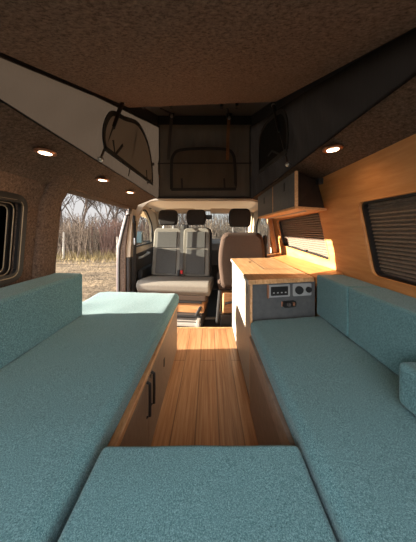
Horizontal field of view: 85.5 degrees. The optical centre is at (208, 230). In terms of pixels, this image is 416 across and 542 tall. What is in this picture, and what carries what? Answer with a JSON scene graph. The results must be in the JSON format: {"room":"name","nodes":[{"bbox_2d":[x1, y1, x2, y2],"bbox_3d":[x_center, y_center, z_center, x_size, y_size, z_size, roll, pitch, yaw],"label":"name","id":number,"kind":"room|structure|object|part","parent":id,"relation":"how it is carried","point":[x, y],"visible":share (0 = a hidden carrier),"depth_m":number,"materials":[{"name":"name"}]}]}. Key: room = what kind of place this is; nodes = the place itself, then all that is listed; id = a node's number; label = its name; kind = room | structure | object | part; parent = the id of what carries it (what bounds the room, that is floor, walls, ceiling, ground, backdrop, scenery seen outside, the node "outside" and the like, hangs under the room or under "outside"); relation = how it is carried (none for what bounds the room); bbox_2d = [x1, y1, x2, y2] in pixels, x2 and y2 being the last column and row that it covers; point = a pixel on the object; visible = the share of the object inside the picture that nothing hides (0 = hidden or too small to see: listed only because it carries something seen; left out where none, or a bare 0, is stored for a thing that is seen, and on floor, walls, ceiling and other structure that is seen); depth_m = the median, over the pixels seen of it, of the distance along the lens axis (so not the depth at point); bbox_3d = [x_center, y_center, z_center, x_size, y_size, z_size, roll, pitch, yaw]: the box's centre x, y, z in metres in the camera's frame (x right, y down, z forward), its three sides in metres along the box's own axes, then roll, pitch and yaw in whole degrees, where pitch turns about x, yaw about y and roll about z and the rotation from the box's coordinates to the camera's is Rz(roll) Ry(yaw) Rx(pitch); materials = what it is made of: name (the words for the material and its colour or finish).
{"room":"vehicle interior","nodes":[
{"label":"vehicle interior","id":0,"kind":"room"},
{"bbox_2d":[0,170,137,291],"bbox_3d":[-0.943,0.380,1.125,0.177,1.360,3.150,0,0,0],"label":"wall","id":1,"kind":"structure","parent":0,"point":[31,190],"depth_m":1.16,"materials":[{"name":"carpet"}]},
{"bbox_2d":[0,191,27,285],"bbox_3d":[-0.948,0.037,0.828,0.108,0.421,0.602,0,0,0],"label":"window","id":2,"kind":"structure","parent":1,"relation":"in","point":[8,200],"depth_m":1.08,"materials":[{"name":"black plastic"}]},
{"bbox_3d":[-0.984,0.035,0.825,0.036,0.330,0.529,0,0,0],"label":"pane","id":3,"kind":"part","parent":2,"relation":"part of","materials":[{"name":"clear glass"}]},
{"bbox_3d":[-0.961,0.037,0.828,0.048,0.386,0.554,0,0,0],"label":"sash","id":4,"kind":"part","parent":2,"relation":"part of","materials":[{"name":"black plastic"}]},
{"bbox_2d":[32,175,73,278],"bbox_3d":[-0.876,0.340,1.292,0.163,1.320,0.156,0,0,0],"label":"trim","id":5,"kind":"structure","parent":1,"relation":"attached to","point":[53,195],"depth_m":1.25,"materials":[{"name":"carpet"}]},
{"bbox_2d":[54,188,131,291],"bbox_3d":[-0.908,0.376,1.960,0.108,1.309,1.192,0,0,0],"label":"trim","id":6,"kind":"structure","parent":1,"relation":"attached to","point":[69,189],"depth_m":1.82,"materials":[{"name":"fabric"}]},
{"bbox_2d":[116,210,127,291],"bbox_3d":[-0.979,0.395,2.558,0.152,1.270,0.043,0,0,0],"label":"trim","id":7,"kind":"structure","parent":1,"relation":"attached to","point":[127,210],"depth_m":2.55,"materials":[{"name":"paint"}]},
{"bbox_2d":[118,208,129,291],"bbox_3d":[-0.931,0.375,2.515,0.197,1.310,0.081,0,0,33],"label":"trim","id":8,"kind":"structure","parent":1,"relation":"attached to","point":[128,212],"depth_m":2.53,"materials":[{"name":"black rubber"}]},
{"bbox_2d":[126,257,132,291],"bbox_3d":[-0.930,0.675,2.630,0.050,0.750,0.140,0,0,0],"label":"trim","id":9,"kind":"structure","parent":1,"relation":"attached to","point":[129,260],"depth_m":2.57,"materials":[{"name":"plastic"}]},
{"bbox_2d":[126,209,135,256],"bbox_3d":[-0.914,0.020,2.638,0.078,0.560,0.145,0,0,0],"label":"trim","id":10,"kind":"structure","parent":1,"relation":"attached to","point":[129,246],"depth_m":2.58,"materials":[{"name":"beige plastic"}]},
{"bbox_2d":[132,215,136,291],"bbox_3d":[-0.869,0.360,2.620,0.046,1.080,0.061,0,0,0],"label":"belt","id":11,"kind":"object","parent":1,"relation":"hanging from","point":[134,217],"visible":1,"depth_m":2.61,"materials":[{"name":"black fabric"}]},
{"bbox_2d":[56,257,116,301],"bbox_3d":[0.000,1.539,15.000,80.000,0.079,90.000,0,0,0],"label":"ground","id":12,"kind":"structure","parent":0,"point":[95,280],"depth_m":8.21,"materials":[{"name":"beige soil"}]},
{"bbox_2d":[57,223,67,251],"bbox_3d":[-9.773,0.325,13.545,2.962,2.458,2.622,0,0,0],"label":"shrub","id":13,"kind":"object","parent":12,"relation":"on","point":[63,223],"visible":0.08,"depth_m":13.38,"materials":[{"name":"brown plant"}]},
{"bbox_2d":[62,232,64,258],"bbox_3d":[-8.146,0.820,12.598,0.129,1.502,0.120,0,0,23],"label":"fence post","id":14,"kind":"object","parent":12,"relation":"on","point":[63,242],"visible":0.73,"depth_m":12.55,"materials":[{"name":"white wood"}]},
{"bbox_2d":[60,195,73,218],"bbox_3d":[-10.700,-4.934,17.488,7.609,13.025,8.684,0,0,-6],"label":"tree","id":15,"kind":"object","parent":12,"relation":"on","point":[66,195],"visible":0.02,"depth_m":17.13,"materials":[{"name":"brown plant"}]},
{"bbox_2d":[60,209,87,231],"bbox_3d":[-10.770,-0.019,16.018,4.829,3.147,3.031,0,0,23],"label":"shrub","id":16,"kind":"object","parent":12,"relation":"on","point":[71,209],"visible":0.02,"depth_m":15.86,"materials":[{"name":"brown plant"}]},
{"bbox_2d":[57,219,95,257],"bbox_3d":[-8.569,0.396,13.839,3.075,2.316,2.412,0,0,-19],"label":"shrub","id":17,"kind":"object","parent":12,"relation":"on","point":[74,232],"visible":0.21,"depth_m":13.52,"materials":[{"name":"brown plant"}]},
{"bbox_2d":[56,214,99,257],"bbox_3d":[-7.835,0.240,13.327,2.844,2.630,2.622,0,0,0],"label":"shrub","id":18,"kind":"object","parent":12,"relation":"on","point":[72,245],"visible":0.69,"depth_m":13.01,"materials":[{"name":"brown plant"}]},
{"bbox_2d":[62,194,94,225],"bbox_3d":[-9.430,-4.060,16.600,7.950,11.281,9.423,0,0,0],"label":"tree","id":19,"kind":"object","parent":12,"relation":"on","point":[86,206],"visible":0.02,"depth_m":16.30,"materials":[{"name":"brown plant"}]},
{"bbox_2d":[60,212,107,233],"bbox_3d":[-9.209,0.129,15.118,4.445,2.851,2.748,0,0,0],"label":"shrub","id":20,"kind":"object","parent":12,"relation":"on","point":[66,212],"visible":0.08,"depth_m":15.14,"materials":[{"name":"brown plant"}]},
{"bbox_2d":[56,249,116,267],"bbox_3d":[-4.476,1.250,12.412,19.392,0.599,7.077,0,0,0],"label":"dry grass","id":21,"kind":"structure","parent":12,"relation":"on","point":[81,256],"depth_m":12.37,"materials":[{"name":"plant"}]},
{"bbox_2d":[65,225,114,257],"bbox_3d":[-6.846,0.516,13.647,3.114,2.076,2.220,0,0,16],"label":"shrub","id":22,"kind":"object","parent":12,"relation":"on","point":[97,245],"visible":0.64,"depth_m":13.19,"materials":[{"name":"brown plant"}]},
{"bbox_2d":[61,213,118,247],"bbox_3d":[-7.768,0.116,15.078,4.748,2.875,2.566,0,0,0],"label":"shrub","id":23,"kind":"object","parent":12,"relation":"on","point":[78,213],"visible":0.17,"depth_m":14.79,"materials":[{"name":"brown plant"}]},
{"bbox_2d":[78,197,115,223],"bbox_3d":[-7.813,-3.313,19.006,7.154,9.796,7.037,0,0,-31],"label":"tree","id":24,"kind":"object","parent":12,"relation":"on","point":[97,204],"visible":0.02,"depth_m":18.25,"materials":[{"name":"brown plant"}]},
{"bbox_2d":[82,219,122,257],"bbox_3d":[-5.893,0.321,13.644,2.923,2.465,2.020,0,0,12],"label":"shrub","id":25,"kind":"object","parent":12,"relation":"on","point":[108,235],"visible":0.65,"depth_m":13.25,"materials":[{"name":"brown plant"}]},
{"bbox_2d":[88,213,122,243],"bbox_3d":[-7.050,0.076,15.595,3.704,2.953,2.341,0,0,14],"label":"shrub","id":26,"kind":"object","parent":12,"relation":"on","point":[101,213],"visible":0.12,"depth_m":15.63,"materials":[{"name":"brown plant"}]},
{"bbox_2d":[107,204,123,222],"bbox_3d":[-6.001,-4.524,16.868,8.389,12.225,7.131,0,0,-26],"label":"tree","id":27,"kind":"object","parent":12,"relation":"on","point":[112,210],"visible":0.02,"depth_m":15.95,"materials":[{"name":"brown plant"}]},
{"bbox_2d":[94,212,147,229],"bbox_3d":[-5.800,-0.008,15.764,4.078,3.122,2.482,0,0,0],"label":"shrub","id":28,"kind":"object","parent":12,"relation":"on","point":[102,212],"visible":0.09,"depth_m":15.45,"materials":[{"name":"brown plant"}]},
{"bbox_2d":[95,217,148,255],"bbox_3d":[-5.069,0.262,13.800,3.479,2.584,2.288,0,0,0],"label":"shrub","id":29,"kind":"object","parent":12,"relation":"on","point":[120,224],"visible":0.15,"depth_m":13.53,"materials":[{"name":"plant"}]},
{"bbox_2d":[115,206,144,224],"bbox_3d":[-6.120,-3.450,17.863,8.360,10.082,5.812,0,0,27],"label":"tree","id":30,"kind":"object","parent":12,"relation":"on","point":[124,210],"visible":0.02,"depth_m":16.58,"materials":[{"name":"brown plant"}]},
{"bbox_2d":[137,222,149,244],"bbox_3d":[-4.123,0.380,14.053,2.649,2.348,2.610,0,0,-21],"label":"shrub","id":31,"kind":"object","parent":12,"relation":"on","point":[141,228],"visible":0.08,"depth_m":13.80,"materials":[{"name":"plant"}]},
{"bbox_2d":[113,211,183,231],"bbox_3d":[-4.319,-0.055,15.765,4.851,3.215,2.443,0,0,6],"label":"shrub","id":32,"kind":"object","parent":12,"relation":"on","point":[143,223],"visible":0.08,"depth_m":15.46,"materials":[{"name":"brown plant"}]},
{"bbox_2d":[143,216,180,240],"bbox_3d":[-2.546,0.256,13.497,3.059,2.595,2.294,0,0,0],"label":"shrub","id":33,"kind":"object","parent":12,"relation":"on","point":[146,230],"visible":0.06,"depth_m":13.17,"materials":[{"name":"plant"}]},
{"bbox_2d":[144,214,185,234],"bbox_3d":[-2.986,-0.107,15.824,3.106,3.323,2.628,0,0,-14],"label":"shrub","id":34,"kind":"object","parent":12,"relation":"on","point":[179,214],"visible":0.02,"depth_m":15.62,"materials":[{"name":"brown plant"}]},
{"bbox_2d":[171,214,218,226],"bbox_3d":[-1.361,-0.069,15.592,4.180,3.240,2.279,0,0,0],"label":"shrub","id":35,"kind":"object","parent":12,"relation":"on","point":[178,214],"visible":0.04,"depth_m":15.43,"materials":[{"name":"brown plant"}]},
{"bbox_2d":[177,217,228,238],"bbox_3d":[-0.105,0.290,13.827,2.823,2.529,2.833,0,0,33],"label":"shrub","id":36,"kind":"object","parent":12,"relation":"on","point":[212,230],"visible":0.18,"depth_m":13.54,"materials":[{"name":"plant"}]},
{"bbox_2d":[182,211,226,228],"bbox_3d":[-0.191,0.006,15.836,3.786,3.096,2.362,0,0,-27],"label":"shrub","id":37,"kind":"object","parent":12,"relation":"on","point":[208,211],"visible":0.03,"depth_m":15.26,"materials":[{"name":"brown plant"}]},
{"bbox_2d":[192,218,242,238],"bbox_3d":[0.537,0.271,13.989,3.546,2.564,2.222,0,0,0],"label":"shrub","id":38,"kind":"object","parent":12,"relation":"on","point":[228,226],"visible":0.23,"depth_m":13.79,"materials":[{"name":"plant"}]},
{"bbox_2d":[196,214,244,231],"bbox_3d":[1.081,0.027,15.294,3.950,3.055,2.294,0,0,17],"label":"shrub","id":39,"kind":"object","parent":12,"relation":"on","point":[214,214],"visible":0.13,"depth_m":15.01,"materials":[{"name":"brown plant"}]},
{"bbox_2d":[224,220,267,240],"bbox_3d":[2.627,0.279,14.101,3.240,2.545,2.353,0,0,17],"label":"shrub","id":40,"kind":"object","parent":12,"relation":"on","point":[263,225],"visible":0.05,"depth_m":13.72,"materials":[{"name":"brown plant"}]},
{"bbox_2d":[238,218,267,237],"bbox_3d":[3.838,-0.087,15.602,4.212,3.280,3.006,0,0,-26],"label":"shrub","id":41,"kind":"object","parent":12,"relation":"on","point":[262,218],"visible":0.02,"depth_m":15.19,"materials":[{"name":"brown plant"}]},
{"bbox_2d":[260,225,270,244],"bbox_3d":[3.574,0.545,13.855,2.928,2.016,2.094,0,0,-37],"label":"shrub","id":42,"kind":"object","parent":12,"relation":"on","point":[266,233],"visible":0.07,"depth_m":13.61,"materials":[{"name":"plant"}]},
{"bbox_2d":[169,239,220,289],"bbox_3d":[-0.060,0.620,4.100,1.720,0.960,0.100,0,0,0],"label":"wall","id":43,"kind":"structure","parent":0,"point":[215,268],"depth_m":4.05,"materials":[{"name":"plastic"}]},
{"bbox_2d":[155,209,253,231],"bbox_3d":[-0.070,-0.087,3.810,1.769,0.575,0.651,0,0,0],"label":"trim","id":44,"kind":"structure","parent":43,"relation":"attached to","point":[157,213],"depth_m":3.62,"materials":[{"name":"beige plastic"}]},
{"bbox_2d":[212,240,220,264],"bbox_3d":[-0.070,0.353,3.811,1.620,0.395,0.458,0,0,0],"label":"dashboard","id":45,"kind":"object","parent":43,"relation":"attached to","point":[215,243],"visible":0.02,"depth_m":3.61,"materials":[{"name":"plastic"}]},
{"bbox_2d":[177,290,219,326],"bbox_3d":[-0.065,1.080,3.316,1.790,0.040,1.969,0,0,0],"label":"floor","id":46,"kind":"structure","parent":0,"point":[213,297],"depth_m":3.00,"materials":[{"name":"black rubber"}]},
{"bbox_2d":[136,209,213,326],"bbox_3d":[-0.380,0.383,2.811,0.850,1.350,0.801,0,0,7],"label":"seat","id":47,"kind":"object","parent":46,"relation":"on","point":[184,253],"visible":0.95,"depth_m":2.95,"materials":[{"name":"grey fabric"}]},
{"bbox_3d":[-0.382,0.647,2.755,0.840,0.163,0.531,0,0,7],"label":"seat","id":48,"kind":"part","parent":47,"relation":"part of","materials":[{"name":"grey leather"}]},
{"bbox_3d":[-0.301,0.990,2.444,0.415,0.080,0.090,0,0,7],"label":"slide rail","id":49,"kind":"part","parent":47,"relation":"part of","materials":[{"name":"metal"}]},
{"bbox_3d":[-0.336,0.870,2.738,0.596,0.169,0.514,0,0,7],"label":"swivel frame","id":50,"kind":"part","parent":47,"relation":"part of","materials":[{"name":"black"}]},
{"bbox_3d":[-0.161,0.284,3.082,0.396,0.658,0.211,0,0,7],"label":"backrest","id":51,"kind":"part","parent":47,"relation":"part of","materials":[{"name":"grey fabric"}]},
{"bbox_2d":[216,208,266,326],"bbox_3d":[0.355,0.406,2.690,0.570,1.303,0.660,0,0,0],"label":"seat","id":52,"kind":"object","parent":46,"relation":"on","point":[233,244],"visible":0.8,"depth_m":2.37,"materials":[{"name":"brown leather"}]},
{"bbox_3d":[0.340,0.605,2.760,0.480,0.130,0.520,0,0,0],"label":"seat","id":53,"kind":"part","parent":52,"relation":"part of","materials":[{"name":"brown leather"}]},
{"bbox_3d":[0.350,0.311,2.435,0.492,0.599,0.150,0,0,0],"label":"backrest","id":54,"kind":"part","parent":52,"relation":"part of","materials":[{"name":"brown leather"}]},
{"bbox_2d":[141,201,257,217],"bbox_3d":[-0.080,-0.278,3.150,1.740,0.215,0.800,0,0,0],"label":"ceiling","id":55,"kind":"structure","parent":0,"point":[156,206],"depth_m":3.08,"materials":[{"name":"beige fabric"}]},
{"bbox_2d":[165,208,193,213],"bbox_3d":[-0.430,-0.309,3.410,0.460,0.094,0.030,0,0,0],"label":"sun visor","id":56,"kind":"object","parent":55,"relation":"attached to","point":[181,210],"visible":0.36,"depth_m":3.40,"materials":[{"name":"beige fabric"}]},
{"bbox_2d":[210,208,230,213],"bbox_3d":[0.280,-0.309,3.410,0.520,0.094,0.030,0,0,0],"label":"sun visor","id":57,"kind":"object","parent":55,"relation":"attached to","point":[212,210],"visible":0.55,"depth_m":3.40,"materials":[{"name":"beige plastic"}]},
{"bbox_2d":[151,329,257,445],"bbox_3d":[-0.068,1.015,0.940,1.775,0.030,2.780,0,0,0],"label":"floor","id":58,"kind":"structure","parent":0,"point":[206,401],"depth_m":1.35,"materials":[{"name":"brown wood"}]},
{"bbox_2d":[108,307,176,445],"bbox_3d":[-0.595,0.806,0.736,0.700,0.384,2.272,0,0,0],"label":"bench","id":59,"kind":"object","parent":58,"relation":"on","point":[137,425],"visible":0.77,"depth_m":1.00,"materials":[{"name":"brown wood"}]},
{"bbox_2d":[0,292,178,541],"bbox_3d":[-0.596,0.561,0.768,0.697,0.102,2.337,0,0,0],"label":"seat cushion","id":60,"kind":"object","parent":59,"relation":"on","point":[63,400],"visible":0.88,"depth_m":0.68,"materials":[{"name":"teal fabric"}]},
{"bbox_2d":[0,273,81,368],"bbox_3d":[-0.857,0.385,0.613,0.177,0.263,1.525,0,0,0],"label":"cushion","id":61,"kind":"object","parent":60,"relation":"on","point":[31,311],"visible":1,"depth_m":1.01,"materials":[{"name":"teal fabric"}]},
{"bbox_3d":[-0.256,0.719,0.958,0.024,0.162,0.013,0,0,0],"label":"handle","id":62,"kind":"part","parent":59,"relation":"part of","materials":[{"name":"black plastic"}]},
{"bbox_3d":[-0.256,0.719,1.030,0.024,0.162,0.013,0,0,0],"label":"handle","id":63,"kind":"part","parent":59,"relation":"part of","materials":[{"name":"black plastic"}]},
{"bbox_3d":[-0.020,0.606,0.065,0.476,0.018,0.930,0,0,0],"label":"board","id":64,"kind":"object","parent":59,"relation":"on","visible":0},
{"bbox_2d":[58,445,336,541],"bbox_3d":[-0.020,0.557,0.078,0.482,0.076,0.956,0,0,0],"label":"cushion","id":65,"kind":"object","parent":64,"relation":"on","point":[184,493],"visible":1,"depth_m":0.44,"materials":[{"name":"teal fabric"}]},
{"bbox_2d":[177,327,232,328],"bbox_3d":[-0.010,0.997,2.315,1.220,0.006,0.030,0,0,0],"label":"trim","id":66,"kind":"structure","parent":58,"relation":"attached to","point":[177,327],"depth_m":2.31,"materials":[{"name":"brown wood"}]},
{"bbox_2d":[249,337,295,445],"bbox_3d":[0.511,0.793,0.427,0.577,0.410,1.655,0,0,0],"label":"bench","id":67,"kind":"object","parent":58,"relation":"on","point":[270,425],"visible":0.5,"depth_m":0.92,"materials":[{"name":"brown wood"}]},
{"bbox_3d":[0.236,0.830,0.427,0.017,0.320,1.655,0,0,0],"label":"panel","id":68,"kind":"part","parent":67,"relation":"part of","materials":[{"name":"beige laminate"}]},
{"bbox_2d":[250,316,415,541],"bbox_3d":[0.513,0.538,0.474,0.574,0.094,1.748,0,0,0],"label":"seat cushion","id":69,"kind":"object","parent":67,"relation":"on","point":[341,407],"visible":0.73,"depth_m":0.57,"materials":[{"name":"teal fabric"}]},
{"bbox_2d":[317,275,380,336],"bbox_3d":[0.717,0.372,1.180,0.166,0.235,0.300,0,0,0],"label":"cushion","id":70,"kind":"object","parent":69,"relation":"on","point":[332,290],"visible":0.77,"depth_m":1.14,"materials":[{"name":"teal fabric"}]},
{"bbox_2d":[349,287,415,375],"bbox_3d":[0.717,0.372,0.489,0.166,0.236,1.078,0,0,0],"label":"cushion","id":71,"kind":"object","parent":69,"relation":"on","point":[382,321],"visible":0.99,"depth_m":0.83,"materials":[{"name":"teal fabric"}]},
{"bbox_2d":[399,362,415,415],"bbox_3d":[0.584,0.429,0.297,0.097,0.123,0.695,0,0,0],"label":"cushion","id":72,"kind":"object","parent":69,"relation":"on","point":[407,370],"visible":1,"depth_m":0.61,"materials":[{"name":"teal fabric"}]},
{"bbox_2d":[232,263,314,398],"bbox_3d":[0.438,0.650,1.781,0.416,0.696,1.038,0,0,0],"label":"base cabinet","id":73,"kind":"object","parent":58,"relation":"on","point":[250,303],"visible":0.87,"depth_m":1.32,"materials":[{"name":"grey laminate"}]},
{"bbox_3d":[0.239,0.727,2.059,0.016,0.447,0.354,0,0,0],"label":"door","id":74,"kind":"part","parent":73,"relation":"part of","materials":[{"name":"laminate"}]},
{"bbox_3d":[0.239,0.403,2.059,0.016,0.195,0.354,0,0,0],"label":"door","id":75,"kind":"part","parent":73,"relation":"part of","materials":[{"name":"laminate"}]},
{"bbox_3d":[0.239,0.627,1.582,0.016,0.645,0.592,0,0,0],"label":"door","id":76,"kind":"part","parent":73,"relation":"part of","materials":[{"name":"laminate"}]},
{"bbox_2d":[231,258,313,284],"bbox_3d":[0.434,0.285,1.781,0.432,0.030,1.058,0,0,0],"label":"countertop","id":77,"kind":"structure","parent":73,"relation":"on","point":[254,271],"depth_m":1.49,"materials":[{"name":"brown wood"}]},
{"bbox_3d":[0.404,0.346,1.302,0.137,0.072,0.006,0,0,-11],"label":"socket plate","id":78,"kind":"part","parent":73,"relation":"part of","materials":[{"name":"grey plastic"}]},
{"bbox_3d":[0.439,0.447,1.315,0.399,0.290,0.012,0,0,-11],"label":"panel","id":79,"kind":"part","parent":73,"relation":"part of","materials":[{"name":"grey laminate"}]},
{"bbox_2d":[281,300,295,307],"bbox_3d":[0.464,0.425,1.308,0.091,0.038,0.034,0,0,0],"label":"switch","id":80,"kind":"object","parent":73,"relation":"attached to","point":[284,303],"depth_m":1.30,"materials":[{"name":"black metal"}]},
{"bbox_2d":[295,286,303,294],"bbox_3d":[0.527,0.346,1.317,0.048,0.048,0.014,0,0,0],"label":"socket","id":81,"kind":"object","parent":73,"relation":"attached to","point":[299,290],"depth_m":1.31,"materials":[{"name":"black plastic"}]},
{"bbox_3d":[0.550,0.346,1.330,0.120,0.072,0.006,0,0,-11],"label":"socket plate","id":82,"kind":"part","parent":73,"relation":"part of","materials":[{"name":"grey plastic"}]},
{"bbox_2d":[306,287,311,292],"bbox_3d":[0.588,0.346,1.329,0.034,0.034,0.014,0,0,0],"label":"socket","id":83,"kind":"object","parent":73,"relation":"attached to","point":[308,289],"depth_m":1.32,"materials":[{"name":"black plastic"}]},
{"bbox_2d":[132,199,276,318],"bbox_3d":[-0.065,0.336,2.725,1.870,1.448,0.050,0,0,0],"label":"wall","id":84,"kind":"structure","parent":0,"point":[140,207],"depth_m":2.70,"materials":[{"name":"beige plastic"}]},
{"bbox_2d":[135,206,156,291],"bbox_3d":[-0.888,0.350,3.399,0.146,1.420,1.302,0,0,2],"label":"door","id":85,"kind":"structure","parent":84,"relation":"in","point":[144,252],"depth_m":3.15,"materials":[{"name":"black plastic"}]},
{"bbox_2d":[137,231,150,243],"bbox_3d":[-1.077,0.102,3.500,0.324,0.205,0.109,0,0,-11],"label":"mirror","id":86,"kind":"object","parent":85,"relation":"attached to","point":[140,240],"visible":0.48,"depth_m":3.45,"materials":[{"name":"clear mirror"}]},
{"bbox_3d":[-1.130,0.098,3.457,0.190,0.165,0.010,0,0,0],"label":"glass","id":87,"kind":"part","parent":86,"relation":"part of","materials":[{"name":"blue mirror"}]},
{"bbox_3d":[-0.904,0.640,3.340,0.034,0.760,1.121,0,0,2],"label":"panel","id":88,"kind":"part","parent":85,"relation":"part of","materials":[{"name":"plastic"}]},
{"bbox_3d":[-0.867,0.325,3.044,0.073,0.064,0.417,0,0,0],"label":"handle","id":89,"kind":"part","parent":85,"relation":"part of","materials":[{"name":"grey plastic"}]},
{"bbox_2d":[267,218,276,252],"bbox_3d":[0.752,0.065,2.690,0.115,0.470,0.060,0,0,0],"label":"trim","id":90,"kind":"structure","parent":84,"relation":"attached to","point":[272,237],"depth_m":2.66,"materials":[{"name":"brown wood"}]},
{"bbox_2d":[0,0,415,124],"bbox_3d":[-0.050,-0.913,1.495,1.220,1.095,2.610,0,0,0],"label":"roof","id":91,"kind":"structure","parent":0,"point":[193,60],"depth_m":0.64,"materials":[{"name":"fabric"}]},
{"bbox_2d":[97,102,124,161],"bbox_3d":[-0.586,-0.628,1.368,0.031,0.498,0.297,0,0,5],"label":"gas strut","id":92,"kind":"object","parent":91,"relation":"attached to","point":[120,107],"visible":0.72,"depth_m":1.39,"materials":[{"name":"black metal"}]},
{"bbox_3d":[-0.591,-0.511,1.302,0.012,0.239,0.143,0,0,5],"label":"piston rod","id":93,"kind":"part","parent":92,"relation":"part of","materials":[{"name":"plastic"}]},
{"bbox_2d":[160,108,174,159],"bbox_3d":[-0.435,-1.083,2.382,0.090,0.554,0.370,0,0,0],"label":"strap","id":94,"kind":"object","parent":91,"relation":"hanging from","point":[171,115],"visible":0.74,"depth_m":2.55,"materials":[{"name":"fabric"}]},
{"bbox_2d":[0,29,415,198],"bbox_3d":[-0.090,-0.835,1.534,1.245,0.924,2.476,0,0,0],"label":"canvas","id":95,"kind":"object","parent":91,"relation":"attached to","point":[197,167],"visible":0.96,"depth_m":1.32,"materials":[{"name":"fabric"}]},
{"bbox_2d":[226,108,231,159],"bbox_3d":[0.213,-1.072,2.382,0.065,0.530,0.374,0,0,4],"label":"strap","id":96,"kind":"object","parent":91,"relation":"hanging from","point":[228,115],"visible":0.88,"depth_m":2.55,"materials":[{"name":"black fabric"}]},
{"bbox_2d":[271,103,289,166],"bbox_3d":[0.480,-0.668,1.522,0.031,0.548,0.307,0,0,-2],"label":"gas strut","id":97,"kind":"object","parent":91,"relation":"attached to","point":[287,164],"visible":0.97,"depth_m":1.54,"materials":[{"name":"black metal"}]},
{"bbox_3d":[0.482,-0.539,1.454,0.012,0.264,0.148,0,0,-2],"label":"piston rod","id":98,"kind":"part","parent":97,"relation":"part of","materials":[{"name":"plastic"}]},
{"bbox_2d":[0,76,415,208],"bbox_3d":[-0.070,-0.347,1.145,1.780,0.185,3.190,0,0,0],"label":"ceiling","id":99,"kind":"structure","parent":0,"point":[392,120],"depth_m":0.97,"materials":[{"name":"fabric"}]},
{"bbox_2d":[33,147,56,156],"bbox_3d":[-0.700,-0.337,0.962,0.084,0.016,0.084,0,0,0],"label":"recessed light","id":100,"kind":"object","parent":99,"relation":"in","point":[42,151],"visible":1,"depth_m":0.95,"materials":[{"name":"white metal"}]},
{"bbox_2d":[96,178,108,181],"bbox_3d":[-0.700,-0.337,1.480,0.084,0.016,0.084,0,0,0],"label":"recessed light","id":101,"kind":"object","parent":99,"relation":"in","point":[98,179],"visible":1,"depth_m":1.46,"materials":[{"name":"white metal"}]},
{"bbox_2d":[322,144,343,152],"bbox_3d":[0.550,-0.365,1.000,0.084,0.015,0.084,0,0,0],"label":"recessed light","id":102,"kind":"object","parent":99,"relation":"in","point":[333,148],"visible":1,"depth_m":0.99,"materials":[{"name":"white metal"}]},
{"bbox_2d":[272,134,415,316],"bbox_3d":[0.768,0.357,1.135,0.147,1.405,3.170,0,0,0],"label":"wall","id":103,"kind":"structure","parent":0,"point":[391,170],"depth_m":1.17,"materials":[{"name":"brown wood"}]},
{"bbox_2d":[252,210,271,252],"bbox_3d":[0.761,0.350,3.400,0.158,1.420,1.300,0,0,0],"label":"door","id":104,"kind":"structure","parent":103,"relation":"in","point":[256,221],"depth_m":3.43,"materials":[{"name":"beige plastic"}]},
{"bbox_2d":[268,219,269,253],"bbox_3d":[0.713,0.275,2.675,0.025,0.850,0.030,0,0,0],"label":"rail","id":105,"kind":"object","parent":103,"relation":"attached to","point":[269,219],"visible":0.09,"depth_m":2.66,"materials":[{"name":"wood"}]},
{"bbox_2d":[258,171,326,218],"bbox_3d":[0.622,-0.236,1.809,0.247,0.228,1.012,0,0,0],"label":"upper cabinet","id":106,"kind":"object","parent":103,"relation":"attached to","point":[297,194],"depth_m":1.43,"materials":[{"name":"laminate"}]},
{"bbox_3d":[0.510,-0.247,2.043,0.016,0.202,0.533,0,0,0],"label":"door","id":107,"kind":"part","parent":106,"relation":"part of","materials":[{"name":"grey laminate"}]},
{"bbox_3d":[0.510,-0.247,1.544,0.016,0.202,0.442,0,0,0],"label":"door","id":108,"kind":"part","parent":106,"relation":"part of","materials":[{"name":"grey laminate"}]},
{"bbox_3d":[0.691,-0.309,1.403,0.029,0.038,0.035,0,0,0],"label":"bracket","id":109,"kind":"part","parent":106,"relation":"part of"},
{"bbox_2d":[277,212,329,260],"bbox_3d":[0.807,0.032,2.018,0.101,0.344,1.008,0,0,0],"label":"window blind","id":110,"kind":"object","parent":103,"relation":"attached to","point":[304,233],"visible":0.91,"depth_m":1.91,"materials":[{"name":"fabric"}]},
{"bbox_2d":[267,252,342,285],"bbox_3d":[0.731,0.291,2.035,0.182,0.078,1.370,0,0,0],"label":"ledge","id":111,"kind":"structure","parent":103,"relation":"attached to","point":[312,269],"depth_m":1.69,"materials":[{"name":"brown wood"}]},
{"bbox_2d":[358,191,415,287],"bbox_3d":[0.808,0.038,0.751,0.108,0.382,0.793,0,0,0],"label":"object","id":112,"kind":"structure","parent":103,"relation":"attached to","point":[390,221],"depth_m":1.01,"materials":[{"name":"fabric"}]}
]}

